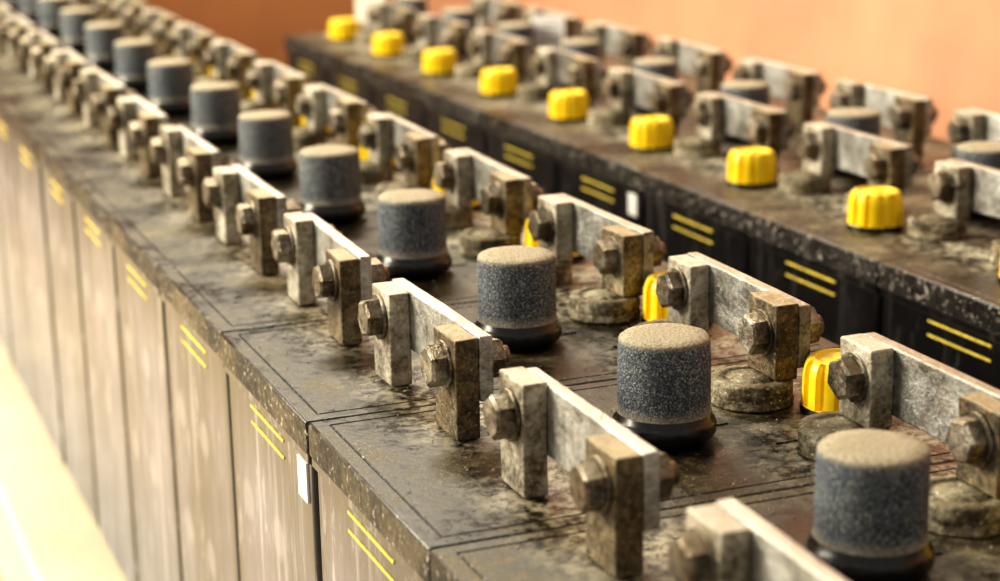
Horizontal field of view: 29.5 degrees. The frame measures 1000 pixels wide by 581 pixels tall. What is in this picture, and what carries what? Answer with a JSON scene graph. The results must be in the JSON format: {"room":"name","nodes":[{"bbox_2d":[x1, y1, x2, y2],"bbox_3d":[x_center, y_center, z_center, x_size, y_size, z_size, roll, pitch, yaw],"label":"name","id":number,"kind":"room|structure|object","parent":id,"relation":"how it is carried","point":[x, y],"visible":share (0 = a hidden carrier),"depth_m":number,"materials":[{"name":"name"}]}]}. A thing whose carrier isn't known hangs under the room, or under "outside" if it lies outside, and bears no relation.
{"room":"battery room","nodes":[
{"label":"battery room","id":0,"kind":"room"},
{"bbox_2d":[54,37,61,42],"bbox_3d":[-0.648,-0.207,2.863,0.343,0.358,0.199,-7,16,-21],"label":"cell","id":1,"kind":"object","parent":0,"point":[59,39],"depth_m":2.77,"materials":[{"name":"black plastic"}]},
{"bbox_2d":[0,342,126,580],"bbox_3d":[-0.167,0.118,2.532,1.072,0.120,5.500,-7,16,-21],"label":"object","id":2,"kind":"structure","parent":0,"point":[48,532],"depth_m":1.94,"materials":[{"name":"beige"}]},
{"bbox_2d":[0,2,18,51],"bbox_3d":[-0.704,-0.375,2.686,0.047,0.058,0.139,-7,16,-20],"label":"connector","id":3,"kind":"object","parent":2,"relation":"on","point":[5,10],"visible":0.46,"depth_m":2.63,"materials":[{"name":"metal"}]},
{"bbox_2d":[3,0,19,10],"bbox_3d":[-0.803,-0.496,3.163,0.055,0.057,0.055,-9,16,-26],"label":"vent cap","id":4,"kind":"object","parent":2,"relation":"on","point":[13,4],"visible":0.37,"depth_m":3.14,"materials":[{"name":"grey ceramic"}]},
{"bbox_2d":[0,15,41,69],"bbox_3d":[-0.630,-0.328,2.506,0.047,0.056,0.139,-7,16,-21],"label":"connector","id":5,"kind":"object","parent":2,"relation":"on","point":[13,28],"visible":0.66,"depth_m":2.46,"materials":[{"name":"metal"}]},
{"bbox_2d":[19,0,38,22],"bbox_3d":[-0.730,-0.451,2.983,0.055,0.057,0.055,11,19,39],"label":"vent cap","id":6,"kind":"object","parent":2,"relation":"on","point":[28,8],"visible":0.41,"depth_m":2.96,"materials":[{"name":"grey ceramic"}]},
{"bbox_2d":[19,30,67,90],"bbox_3d":[-0.556,-0.283,2.326,0.047,0.058,0.139,-7,16,-20],"label":"connector","id":7,"kind":"object","parent":2,"relation":"on","point":[37,45],"visible":0.81,"depth_m":2.28,"materials":[{"name":"metal"}]},
{"bbox_2d":[37,0,71,36],"bbox_3d":[-0.655,-0.405,2.801,0.055,0.057,0.055,-14,19,-40],"label":"vent cap","id":8,"kind":"object","parent":2,"relation":"on","point":[48,10],"visible":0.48,"depth_m":2.78,"materials":[{"name":"grey ceramic"}]},
{"bbox_2d":[44,48,97,114],"bbox_3d":[-0.482,-0.237,2.146,0.047,0.057,0.139,-7,16,-20],"label":"connector","id":9,"kind":"object","parent":2,"relation":"on","point":[65,65],"visible":0.7,"depth_m":2.11,"materials":[{"name":"metal"}]},
{"bbox_2d":[0,84,148,409],"bbox_3d":[-0.424,-0.070,2.323,0.343,0.358,0.199,-7,16,-21],"label":"cell","id":10,"kind":"object","parent":2,"relation":"on","point":[27,95],"depth_m":2.24,"materials":[{"name":"plastic"}]},
{"bbox_2d":[60,8,96,52],"bbox_3d":[-0.580,-0.360,2.622,0.055,0.057,0.055,6,16,25],"label":"vent cap","id":11,"kind":"object","parent":2,"relation":"on","point":[73,20],"visible":0.68,"depth_m":2.60,"materials":[{"name":"grey ceramic"}]},
{"bbox_2d":[71,0,91,7],"bbox_3d":[-0.684,-0.480,3.092,0.067,0.057,0.154,-7,16,-21],"label":"connector","id":12,"kind":"object","parent":2,"relation":"on","point":[75,3],"visible":0.22,"depth_m":3.12,"materials":[{"name":"metal"}]},
{"bbox_2d":[0,64,194,365],"bbox_3d":[-0.498,-0.116,2.503,0.343,0.358,0.199,-7,16,-21],"label":"cell","id":13,"kind":"object","parent":2,"relation":"on","point":[12,72],"depth_m":2.40,"materials":[{"name":"plastic"}]},
{"bbox_2d":[85,0,116,22],"bbox_3d":[-0.610,-0.434,2.912,0.067,0.057,0.155,-7,16,-22],"label":"connector","id":14,"kind":"object","parent":2,"relation":"on","point":[100,6],"visible":0.34,"depth_m":2.86,"materials":[{"name":"metal"}]},
{"bbox_2d":[85,22,123,70],"bbox_3d":[-0.507,-0.314,2.442,0.055,0.057,0.055,-14,19,-41],"label":"vent cap","id":15,"kind":"object","parent":2,"relation":"on","point":[100,37],"visible":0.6,"depth_m":2.42,"materials":[{"name":"grey ceramic"}]},
{"bbox_2d":[71,69,138,142],"bbox_3d":[-0.408,-0.193,1.966,0.047,0.058,0.139,-7,16,-22],"label":"connector","id":16,"kind":"object","parent":2,"relation":"on","point":[97,91],"visible":0.8,"depth_m":1.96,"materials":[{"name":"metal"}]},
{"bbox_2d":[110,0,151,39],"bbox_3d":[-0.536,-0.389,2.732,0.066,0.057,0.154,-7,16,-20],"label":"connector","id":17,"kind":"object","parent":2,"relation":"on","point":[126,12],"visible":0.38,"depth_m":2.68,"materials":[{"name":"metal"}]},
{"bbox_2d":[114,39,156,91],"bbox_3d":[-0.433,-0.269,2.262,0.055,0.057,0.055,-13,19,-39],"label":"vent cap","id":18,"kind":"object","parent":2,"relation":"on","point":[132,56],"visible":0.69,"depth_m":2.24,"materials":[{"name":"grey plastic"}]},
{"bbox_2d":[8,101,279,464],"bbox_3d":[-0.351,-0.025,2.143,0.343,0.358,0.199,-7,16,-21],"label":"cell","id":19,"kind":"object","parent":2,"relation":"on","point":[26,126],"depth_m":2.06,"materials":[{"name":"grey plastic"}]},
{"bbox_2d":[107,95,180,177],"bbox_3d":[-0.334,-0.146,1.786,0.047,0.056,0.139,-7,16,-21],"label":"connector","id":20,"kind":"object","parent":2,"relation":"on","point":[137,121],"visible":0.82,"depth_m":1.74,"materials":[{"name":"metal"}]},
{"bbox_2d":[136,8,185,58],"bbox_3d":[-0.462,-0.344,2.551,0.067,0.058,0.154,-7,16,-21],"label":"connector","id":21,"kind":"object","parent":2,"relation":"on","point":[155,23],"visible":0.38,"depth_m":2.50,"materials":[{"name":"metal"}]},
{"bbox_2d":[147,59,193,115],"bbox_3d":[-0.360,-0.223,2.081,0.055,0.057,0.055,-5,15,-14],"label":"vent cap","id":22,"kind":"object","parent":2,"relation":"on","point":[170,81],"visible":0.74,"depth_m":2.06,"materials":[{"name":"grey ceramic"}]},
{"bbox_2d":[174,48,194,64],"bbox_3d":[-0.404,-0.314,2.485,0.046,0.030,0.046,1,15,7],"label":"cap","id":23,"kind":"object","parent":2,"relation":"on","point":[192,58],"visible":0.02,"depth_m":2.47,"materials":[{"name":"yellow plastic"}]},
{"bbox_2d":[36,127,336,526],"bbox_3d":[-0.276,0.021,1.963,0.343,0.358,0.199,-7,16,-21],"label":"cell","id":24,"kind":"object","parent":2,"relation":"on","point":[56,161],"depth_m":1.88,"materials":[{"name":"grey plastic"}]},
{"bbox_2d":[157,23,221,77],"bbox_3d":[-0.388,-0.298,2.372,0.067,0.057,0.154,-7,16,-21],"label":"connector","id":25,"kind":"object","parent":2,"relation":"on","point":[188,40],"visible":0.42,"depth_m":2.33,"materials":[{"name":"metal"}]},
{"bbox_2d":[149,125,234,220],"bbox_3d":[-0.260,-0.101,1.606,0.047,0.058,0.139,-7,16,-21],"label":"connector","id":26,"kind":"object","parent":2,"relation":"on","point":[186,159],"visible":0.87,"depth_m":1.57,"materials":[{"name":"metal"}]},
{"bbox_2d":[190,82,240,144],"bbox_3d":[-0.284,-0.178,1.901,0.055,0.057,0.055,3,15,14],"label":"vent cap","id":27,"kind":"object","parent":2,"relation":"on","point":[215,106],"visible":0.8,"depth_m":1.88,"materials":[{"name":"grey ceramic"}]},
{"bbox_2d":[194,40,263,99],"bbox_3d":[-0.314,-0.252,2.192,0.067,0.057,0.155,-7,16,-20],"label":"connector","id":28,"kind":"object","parent":2,"relation":"on","point":[228,60],"visible":0.48,"depth_m":2.19,"materials":[{"name":"metal"}]},
{"bbox_2d":[68,152,432,580],"bbox_3d":[-0.202,0.066,1.783,0.343,0.358,0.199,-7,16,-21],"label":"cell","id":29,"kind":"object","parent":2,"relation":"on","point":[128,191],"depth_m":1.70,"materials":[{"name":"grey plastic"}]},
{"bbox_2d":[202,164,302,274],"bbox_3d":[-0.186,-0.055,1.426,0.047,0.057,0.139,-7,16,-21],"label":"connector","id":30,"kind":"object","parent":2,"relation":"on","point":[244,204],"visible":0.9,"depth_m":1.38,"materials":[{"name":"metal"}]},
{"bbox_2d":[251,90,279,107],"bbox_3d":[-0.256,-0.223,2.125,0.046,0.030,0.046,-12,18,-37],"label":"cap","id":31,"kind":"object","parent":2,"relation":"on","point":[252,91],"visible":0.02,"depth_m":2.11,"materials":[{"name":"yellow plastic"}]},
{"bbox_2d":[238,110,297,180],"bbox_3d":[-0.211,-0.132,1.721,0.055,0.057,0.055,-7,16,-21],"label":"vent cap","id":32,"kind":"object","parent":2,"relation":"on","point":[266,142],"visible":0.93,"depth_m":1.70,"materials":[{"name":"grey ceramic"}]},
{"bbox_2d":[240,60,315,127],"bbox_3d":[-0.240,-0.207,2.011,0.066,0.057,0.154,-7,16,-21],"label":"connector","id":33,"kind":"object","parent":2,"relation":"on","point":[271,82],"visible":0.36,"depth_m":2.04,"materials":[{"name":"metal"}]},
{"bbox_2d":[301,117,336,135],"bbox_3d":[-0.182,-0.177,1.945,0.046,0.030,0.046,-4,15,-11],"label":"cap","id":34,"kind":"object","parent":2,"relation":"on","point":[329,132],"visible":0.05,"depth_m":1.93,"materials":[{"name":"yellow plastic"}]},
{"bbox_2d":[108,183,532,580],"bbox_3d":[-0.129,0.112,1.602,0.343,0.358,0.199,-7,16,-21],"label":"cell","id":35,"kind":"object","parent":2,"relation":"on","point":[138,254],"depth_m":1.52,"materials":[{"name":"grey plastic"}]},
{"bbox_2d":[271,212,389,345],"bbox_3d":[-0.112,-0.010,1.245,0.047,0.058,0.139,-6,16,-20],"label":"connector","id":36,"kind":"object","parent":2,"relation":"on","point":[321,262],"visible":0.94,"depth_m":1.20,"materials":[{"name":"metal"}]},
{"bbox_2d":[298,145,365,223],"bbox_3d":[-0.137,-0.086,1.541,0.055,0.057,0.055,0,15,3],"label":"vent cap","id":37,"kind":"object","parent":2,"relation":"on","point":[330,175],"visible":0.91,"depth_m":1.52,"materials":[{"name":"grey ceramic"}]},
{"bbox_2d":[293,84,378,153],"bbox_3d":[-0.166,-0.162,1.831,0.067,0.058,0.154,-7,16,-22],"label":"connector","id":38,"kind":"object","parent":2,"relation":"on","point":[320,105],"visible":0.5,"depth_m":1.86,"materials":[{"name":"metal"}]},
{"bbox_2d":[328,18,358,41],"bbox_3d":[-0.230,-0.384,2.791,0.046,0.030,0.046,-6,15,-18],"label":"cap","id":39,"kind":"object","parent":2,"relation":"on","point":[340,29],"visible":0.94,"depth_m":2.77,"materials":[{"name":"yellow plastic"}]},
{"bbox_2d":[355,0,383,31],"bbox_3d":[-0.191,-0.405,2.802,0.044,0.064,0.002,1,15,10],"label":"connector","id":40,"kind":"object","parent":2,"relation":"on","point":[362,6],"visible":0.33,"depth_m":2.80,"materials":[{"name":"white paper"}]},
{"bbox_2d":[360,145,397,168],"bbox_3d":[-0.108,-0.132,1.765,0.046,0.030,0.046,10,18,36],"label":"cap","id":41,"kind":"object","parent":2,"relation":"on","point":[364,153],"visible":0.04,"depth_m":1.75,"materials":[{"name":"yellow plastic"}]},
{"bbox_2d":[372,32,403,57],"bbox_3d":[-0.153,-0.338,2.612,0.046,0.030,0.046,1,15,8],"label":"cap","id":42,"kind":"object","parent":2,"relation":"on","point":[384,44],"visible":0.94,"depth_m":2.60,"materials":[{"name":"yellow plastic"}]},
{"bbox_2d":[356,1,420,46],"bbox_3d":[-0.158,-0.378,2.712,0.067,0.057,0.154,-7,16,-21],"label":"connector","id":43,"kind":"object","parent":2,"relation":"on","point":[384,15],"visible":0.56,"depth_m":2.74,"materials":[{"name":"metal"}]},
{"bbox_2d":[358,112,451,203],"bbox_3d":[-0.092,-0.116,1.651,0.067,0.057,0.154,-6,16,-20],"label":"connector","id":44,"kind":"object","parent":2,"relation":"on","point":[386,136],"visible":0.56,"depth_m":1.64,"materials":[{"name":"metal"}]},
{"bbox_2d":[393,0,427,36],"bbox_3d":[-0.132,-0.409,2.826,0.055,0.057,0.055,-10,17,-32],"label":"vent cap","id":45,"kind":"object","parent":2,"relation":"on","point":[420,6],"visible":0.1,"depth_m":2.80,"materials":[{"name":"grey ceramic"}]},
{"bbox_2d":[376,189,451,279],"bbox_3d":[-0.062,-0.041,1.360,0.055,0.057,0.055,-14,19,-40],"label":"vent cap","id":46,"kind":"object","parent":2,"relation":"on","point":[412,230],"visible":0.94,"depth_m":1.34,"materials":[{"name":"grey ceramic"}]},
{"bbox_2d":[358,278,510,440],"bbox_3d":[-0.038,0.036,1.065,0.047,0.056,0.139,-7,16,-21],"label":"connector","id":47,"kind":"object","parent":2,"relation":"on","point":[461,360],"visible":1,"depth_m":1.02,"materials":[{"name":"metal"}]},
{"bbox_2d":[401,14,474,64],"bbox_3d":[-0.082,-0.333,2.533,0.067,0.057,0.155,-7,16,-22],"label":"connector","id":48,"kind":"object","parent":2,"relation":"on","point":[431,29],"visible":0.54,"depth_m":2.56,"materials":[{"name":"metal"}]},
{"bbox_2d":[422,48,456,75],"bbox_3d":[-0.077,-0.293,2.433,0.046,0.030,0.046,0,15,4],"label":"cap","id":49,"kind":"object","parent":2,"relation":"on","point":[439,61],"visible":0.94,"depth_m":2.42,"materials":[{"name":"yellow plastic"}]},
{"bbox_2d":[433,178,481,209],"bbox_3d":[-0.034,-0.086,1.585,0.046,0.030,0.046,-11,18,-33],"label":"cap","id":50,"kind":"object","parent":2,"relation":"on","point":[476,205],"visible":0.07,"depth_m":1.57,"materials":[{"name":"yellow plastic"}]},
{"bbox_2d":[441,8,477,48],"bbox_3d":[-0.056,-0.363,2.647,0.055,0.057,0.055,10,18,37],"label":"vent cap","id":51,"kind":"object","parent":2,"relation":"on","point":[466,15],"visible":0.34,"depth_m":2.62,"materials":[{"name":"grey ceramic"}]},
{"bbox_2d":[433,148,544,257],"bbox_3d":[-0.018,-0.070,1.471,0.067,0.057,0.155,-7,16,-20],"label":"connector","id":52,"kind":"object","parent":2,"relation":"on","point":[505,194],"visible":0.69,"depth_m":1.42,"materials":[{"name":"metal"}]},
{"bbox_2d":[454,29,536,85],"bbox_3d":[-0.005,-0.287,2.353,0.066,0.057,0.154,-7,16,-21],"label":"connector","id":53,"kind":"object","parent":2,"relation":"on","point":[485,46],"visible":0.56,"depth_m":2.38,"materials":[{"name":"metal"}]},
{"bbox_2d":[468,0,525,29],"bbox_3d":[-0.003,-0.397,2.773,0.047,0.056,0.139,-7,16,-22],"label":"connector","id":54,"kind":"object","parent":2,"relation":"on","point":[496,11],"visible":0.68,"depth_m":2.77,"materials":[{"name":"metal"}]},
{"bbox_2d":[480,67,517,96],"bbox_3d":[-0.001,-0.248,2.253,0.046,0.030,0.046,10,18,36],"label":"cap","id":55,"kind":"object","parent":2,"relation":"on","point":[495,81],"visible":0.97,"depth_m":2.24,"materials":[{"name":"yellow plastic"}]},
{"bbox_2d":[1,70,999,580],"bbox_3d":[-0.172,-0.086,1.653,0.325,0.001,2.631,-7,16,-21],"label":"dust grit","id":56,"kind":"object","parent":2,"relation":"on","point":[517,547],"visible":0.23,"depth_m":1.09,"materials":[{"name":"brown soil"}]},
{"bbox_2d":[495,22,534,66],"bbox_3d":[0.020,-0.318,2.468,0.055,0.057,0.055,5,16,24],"label":"vent cap","id":57,"kind":"object","parent":2,"relation":"on","point":[523,30],"visible":0.3,"depth_m":2.44,"materials":[{"name":"grey ceramic"}]},
{"bbox_2d":[531,15,564,48],"bbox_3d":[0.063,-0.327,2.484,0.044,0.064,0.002,1,15,10],"label":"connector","id":58,"kind":"object","parent":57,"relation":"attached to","point":[549,31],"visible":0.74,"depth_m":2.48,"materials":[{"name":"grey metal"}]},
{"bbox_2d":[475,245,561,351],"bbox_3d":[0.011,0.004,1.181,0.055,0.057,0.055,1,15,6],"label":"vent cap","id":59,"kind":"object","parent":2,"relation":"on","point":[516,285],"visible":0.9,"depth_m":1.16,"materials":[{"name":"grey ceramic"}]},
{"bbox_2d":[520,7,584,38],"bbox_3d":[0.073,-0.352,2.593,0.047,0.058,0.139,-7,16,-21],"label":"connector","id":60,"kind":"object","parent":2,"relation":"on","point":[574,26],"visible":0.44,"depth_m":2.54,"materials":[{"name":"metal"}]},
{"bbox_2d":[525,219,583,261],"bbox_3d":[0.040,-0.040,1.404,0.046,0.030,0.046,-2,15,-2],"label":"cap","id":61,"kind":"object","parent":2,"relation":"on","point":[528,240],"visible":0.06,"depth_m":1.39,"materials":[{"name":"yellow plastic"}]},
{"bbox_2d":[516,47,607,109],"bbox_3d":[0.071,-0.243,2.174,0.067,0.058,0.154,-7,16,-21],"label":"connector","id":62,"kind":"object","parent":2,"relation":"on","point":[551,65],"visible":0.69,"depth_m":2.20,"materials":[{"name":"metal"}]},
{"bbox_2d":[548,89,588,121],"bbox_3d":[0.075,-0.203,2.074,0.046,0.030,0.046,3,15,17],"label":"cap","id":63,"kind":"object","parent":2,"relation":"on","point":[565,105],"visible":0.97,"depth_m":2.06,"materials":[{"name":"yellow plastic"}]},
{"bbox_2d":[557,38,601,88],"bbox_3d":[0.097,-0.273,2.289,0.055,0.057,0.055,-10,17,-30],"label":"vent cap","id":64,"kind":"object","parent":2,"relation":"on","point":[586,47],"visible":0.41,"depth_m":2.27,"materials":[{"name":"grey plastic"}]},
{"bbox_2d":[483,367,679,578],"bbox_3d":[0.036,0.081,0.885,0.047,0.058,0.139,-7,16,-20],"label":"connector","id":65,"kind":"object","parent":2,"relation":"on","point":[617,478],"visible":1,"depth_m":0.84,"materials":[{"name":"metal"}]},
{"bbox_2d":[528,193,666,323],"bbox_3d":[0.056,-0.025,1.291,0.066,0.057,0.154,-7,16,-22],"label":"connector","id":66,"kind":"object","parent":2,"relation":"on","point":[625,253],"visible":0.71,"depth_m":1.24,"materials":[{"name":"metal"}]},
{"bbox_2d":[580,21,655,69],"bbox_3d":[0.150,-0.307,2.414,0.047,0.057,0.139,-7,16,-22],"label":"connector","id":67,"kind":"object","parent":2,"relation":"on","point":[631,44],"visible":0.73,"depth_m":2.37,"materials":[{"name":"metal"}]},
{"bbox_2d":[587,67,694,138],"bbox_3d":[0.147,-0.197,1.994,0.067,0.057,0.154,-7,16,-22],"label":"connector","id":68,"kind":"object","parent":2,"relation":"on","point":[624,87],"visible":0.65,"depth_m":2.02,"materials":[{"name":"metal"}]},
{"bbox_2d":[629,115,673,151],"bbox_3d":[0.151,-0.157,1.895,0.046,0.030,0.046,5,16,23],"label":"cap","id":69,"kind":"object","parent":2,"relation":"on","point":[651,133],"visible":0.98,"depth_m":1.88,"materials":[{"name":"yellow plastic"}]},
{"bbox_2d":[632,58,677,113],"bbox_3d":[0.173,-0.228,2.109,0.055,0.057,0.055,-12,18,-35],"label":"vent cap","id":70,"kind":"object","parent":2,"relation":"on","point":[667,68],"visible":0.39,"depth_m":2.09,"materials":[{"name":"grey plastic"}]},
{"bbox_2d":[612,323,716,450],"bbox_3d":[0.086,0.050,1.000,0.055,0.057,0.055,12,20,42],"label":"vent cap","id":71,"kind":"object","parent":2,"relation":"on","point":[664,369],"visible":0.89,"depth_m":0.98,"materials":[{"name":"grey ceramic"}]},
{"bbox_2d":[641,270,711,324],"bbox_3d":[0.114,0.005,1.224,0.046,0.030,0.046,-14,19,-40],"label":"cap","id":72,"kind":"object","parent":2,"relation":"on","point":[652,309],"visible":0.23,"depth_m":1.22,"materials":[{"name":"yellow plastic"}]},
{"bbox_2d":[651,37,732,93],"bbox_3d":[0.226,-0.262,2.235,0.047,0.058,0.139,-7,16,-20],"label":"connector","id":73,"kind":"object","parent":2,"relation":"on","point":[711,66],"visible":0.73,"depth_m":2.19,"materials":[{"name":"metal"}]},
{"bbox_2d":[634,252,823,412],"bbox_3d":[0.130,0.020,1.111,0.067,0.058,0.154,-7,16,-20],"label":"connector","id":74,"kind":"object","parent":2,"relation":"on","point":[777,329],"visible":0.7,"depth_m":1.06,"materials":[{"name":"metal"}]},
{"bbox_2d":[673,92,796,172],"bbox_3d":[0.223,-0.152,1.815,0.067,0.057,0.155,-7,16,-22],"label":"connector","id":75,"kind":"object","parent":2,"relation":"on","point":[714,114],"visible":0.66,"depth_m":1.84,"materials":[{"name":"metal"}]},
{"bbox_2d":[721,80,769,142],"bbox_3d":[0.249,-0.182,1.930,0.055,0.057,0.055,3,15,15],"label":"vent cap","id":76,"kind":"object","parent":2,"relation":"on","point":[758,92],"visible":0.33,"depth_m":1.91,"materials":[{"name":"grey ceramic"}]},
{"bbox_2d":[726,147,776,187],"bbox_3d":[0.228,-0.112,1.716,0.046,0.030,0.046,4,16,19],"label":"cap","id":77,"kind":"object","parent":2,"relation":"on","point":[748,167],"visible":1,"depth_m":1.70,"materials":[{"name":"yellow plastic"}]},
{"bbox_2d":[668,498,847,580],"bbox_3d":[0.110,0.127,0.705,0.047,0.057,0.139,-7,16,-20],"label":"connector","id":78,"kind":"object","parent":2,"relation":"on","point":[724,540],"visible":1,"depth_m":0.73,"materials":[{"name":"metal"}]},
{"bbox_2d":[732,57,826,126],"bbox_3d":[0.302,-0.216,2.056,0.047,0.056,0.139,-7,16,-22],"label":"connector","id":79,"kind":"object","parent":2,"relation":"on","point":[802,89],"visible":0.77,"depth_m":2.00,"materials":[{"name":"metal"}]},
{"bbox_2d":[799,348,840,415],"bbox_3d":[0.188,0.051,1.044,0.046,0.030,0.046,-10,17,-30],"label":"cap","id":80,"kind":"object","parent":2,"relation":"on","point":[817,396],"visible":0.36,"depth_m":1.03,"materials":[{"name":"yellow plastic"}]},
{"bbox_2d":[778,122,920,213],"bbox_3d":[0.299,-0.106,1.636,0.066,0.057,0.154,-7,16,-22],"label":"connector","id":81,"kind":"object","parent":2,"relation":"on","point":[822,146],"visible":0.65,"depth_m":1.66,"materials":[{"name":"metal"}]},
{"bbox_2d":[827,108,880,176],"bbox_3d":[0.325,-0.137,1.751,0.055,0.057,0.055,2,15,12],"label":"vent cap","id":82,"kind":"object","parent":2,"relation":"on","point":[865,120],"visible":0.45,"depth_m":1.73,"materials":[{"name":"grey ceramic"}]},
{"bbox_2d":[806,429,934,580],"bbox_3d":[0.161,0.094,0.826,0.055,0.057,0.055,8,17,32],"label":"vent cap","id":83,"kind":"object","parent":2,"relation":"on","point":[872,486],"visible":0.93,"depth_m":0.81,"materials":[{"name":"grey ceramic"}]},
{"bbox_2d":[846,186,903,232],"bbox_3d":[0.304,-0.067,1.536,0.046,0.030,0.046,12,20,42],"label":"cap","id":84,"kind":"object","parent":2,"relation":"on","point":[877,209],"visible":1,"depth_m":1.52,"materials":[{"name":"yellow plastic"}]},
{"bbox_2d":[829,79,938,156],"bbox_3d":[0.378,-0.171,1.876,0.047,0.058,0.139,-7,16,-22],"label":"connector","id":85,"kind":"object","parent":2,"relation":"on","point":[912,117],"visible":0.68,"depth_m":1.83,"materials":[{"name":"metal"}]},
{"bbox_2d":[796,332,999,538],"bbox_3d":[0.204,0.066,0.930,0.067,0.057,0.154,-7,16,-20],"label":"connector","id":86,"kind":"object","parent":2,"relation":"on","point":[875,378],"visible":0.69,"depth_m":0.93,"materials":[{"name":"metal"}]},
{"bbox_2d":[906,158,999,266],"bbox_3d":[0.376,-0.062,1.456,0.067,0.058,0.154,-7,16,-22],"label":"connector","id":87,"kind":"object","parent":2,"relation":"on","point":[956,187],"visible":1,"depth_m":1.49,"materials":[{"name":"metal"}]},
{"bbox_2d":[947,107,999,158],"bbox_3d":[0.454,-0.126,1.697,0.047,0.057,0.139,-7,16,-21],"label":"connector","id":88,"kind":"object","parent":2,"relation":"on","point":[972,124],"visible":0.65,"depth_m":1.73,"materials":[{"name":"metal"}]},
{"bbox_2d":[956,141,999,218],"bbox_3d":[0.401,-0.092,1.571,0.055,0.057,0.055,-9,16,-26],"label":"vent cap","id":89,"kind":"object","parent":2,"relation":"on","point":[985,153],"visible":0.33,"depth_m":1.55,"materials":[{"name":"grey ceramic"}]},
{"bbox_2d":[0,47,159,64],"bbox_3d":[-0.573,-0.162,2.683,0.343,0.358,0.199,-7,16,-21],"label":"cell","id":90,"kind":"object","parent":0,"point":[4,60],"depth_m":2.56,"materials":[{"name":"plastic"}]},
{"bbox_2d":[140,0,355,66],"bbox_3d":[-2.401,-1.381,4.566,4.550,2.077,0.100,-7,16,-21],"label":"wall","id":91,"kind":"structure","parent":0,"point":[260,27],"depth_m":5.38,"materials":[{"name":"brown paint"}]},
{"bbox_2d":[284,22,497,85],"bbox_3d":[-0.126,-0.215,2.878,0.343,0.344,0.199,-7,16,-21],"label":"cell","id":92,"kind":"object","parent":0,"point":[305,52],"depth_m":2.77,"materials":[{"name":"plastic"}]},
{"bbox_2d":[324,43,472,105],"bbox_3d":[-0.050,-0.170,2.699,0.343,0.344,0.199,-7,16,-21],"label":"cell","id":93,"kind":"object","parent":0,"point":[348,69],"depth_m":2.59,"materials":[{"name":"black plastic"}]},
{"bbox_2d":[157,227,667,580],"bbox_3d":[-0.055,0.157,1.422,0.343,0.358,0.199,-7,16,-21],"label":"cell","id":94,"kind":"object","parent":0,"point":[196,318],"depth_m":1.34,"materials":[{"name":"grey plastic"}]},
{"bbox_2d":[369,52,621,129],"bbox_3d":[0.027,-0.125,2.519,0.343,0.344,0.199,-7,16,-21],"label":"cell","id":95,"kind":"object","parent":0,"point":[396,89],"depth_m":2.42,"materials":[{"name":"black plastic"}]},
{"bbox_2d":[221,286,840,580],"bbox_3d":[0.019,0.203,1.242,0.343,0.358,0.199,-7,16,-21],"label":"cell","id":96,"kind":"object","parent":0,"point":[273,404],"depth_m":1.15,"materials":[{"name":"grey plastic"}]},
{"bbox_2d":[421,71,722,156],"bbox_3d":[0.103,-0.079,2.340,0.343,0.344,0.199,-7,16,-21],"label":"cell","id":97,"kind":"object","parent":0,"point":[453,113],"depth_m":2.24,"materials":[{"name":"black plastic"}]},
{"bbox_2d":[308,352,953,580],"bbox_3d":[0.093,0.248,1.062,0.343,0.358,0.199,-7,16,-21],"label":"cell","id":98,"kind":"object","parent":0,"point":[373,528],"depth_m":0.97,"materials":[{"name":"grey plastic"}]},
{"bbox_2d":[482,91,829,194],"bbox_3d":[0.179,-0.034,2.161,0.343,0.344,0.199,-7,16,-21],"label":"cell","id":99,"kind":"object","parent":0,"point":[521,140],"depth_m":2.05,"materials":[{"name":"black plastic"}]},
{"bbox_2d":[384,0,999,141],"bbox_3d":[0.795,-0.933,2.606,0.100,2.077,6.000,-7,16,-21],"label":"wall","id":100,"kind":"structure","parent":0,"point":[947,52],"depth_m":3.17,"materials":[{"name":"paint"}]},
{"bbox_2d":[430,461,999,580],"bbox_3d":[0.167,0.294,0.882,0.343,0.358,0.199,-7,16,-21],"label":"cell","id":101,"kind":"object","parent":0,"point":[956,559],"depth_m":0.86,"materials":[{"name":"grey plastic"}]},
{"bbox_2d":[554,113,944,227],"bbox_3d":[0.255,0.011,1.981,0.343,0.344,0.199,-7,16,-21],"label":"cell","id":102,"kind":"object","parent":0,"point":[601,171],"depth_m":1.88,"materials":[{"name":"black plastic"}]},
{"bbox_2d":[641,140,951,275],"bbox_3d":[0.331,0.056,1.802,0.343,0.344,0.199,-7,16,-21],"label":"cell","id":103,"kind":"object","parent":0,"point":[689,208],"depth_m":1.70,"materials":[{"name":"black plastic"}]},
{"bbox_2d":[746,191,999,345],"bbox_3d":[0.407,0.102,1.623,0.343,0.344,0.199,-7,16,-21],"label":"cell","id":104,"kind":"object","parent":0,"point":[808,253],"depth_m":1.51,"materials":[{"name":"black plastic"}]},
{"bbox_2d":[878,248,999,389],"bbox_3d":[0.484,0.147,1.444,0.343,0.344,0.199,-7,16,-21],"label":"cell","id":105,"kind":"object","parent":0,"point":[944,308],"depth_m":1.37,"materials":[{"name":"black plastic"}]}
]}

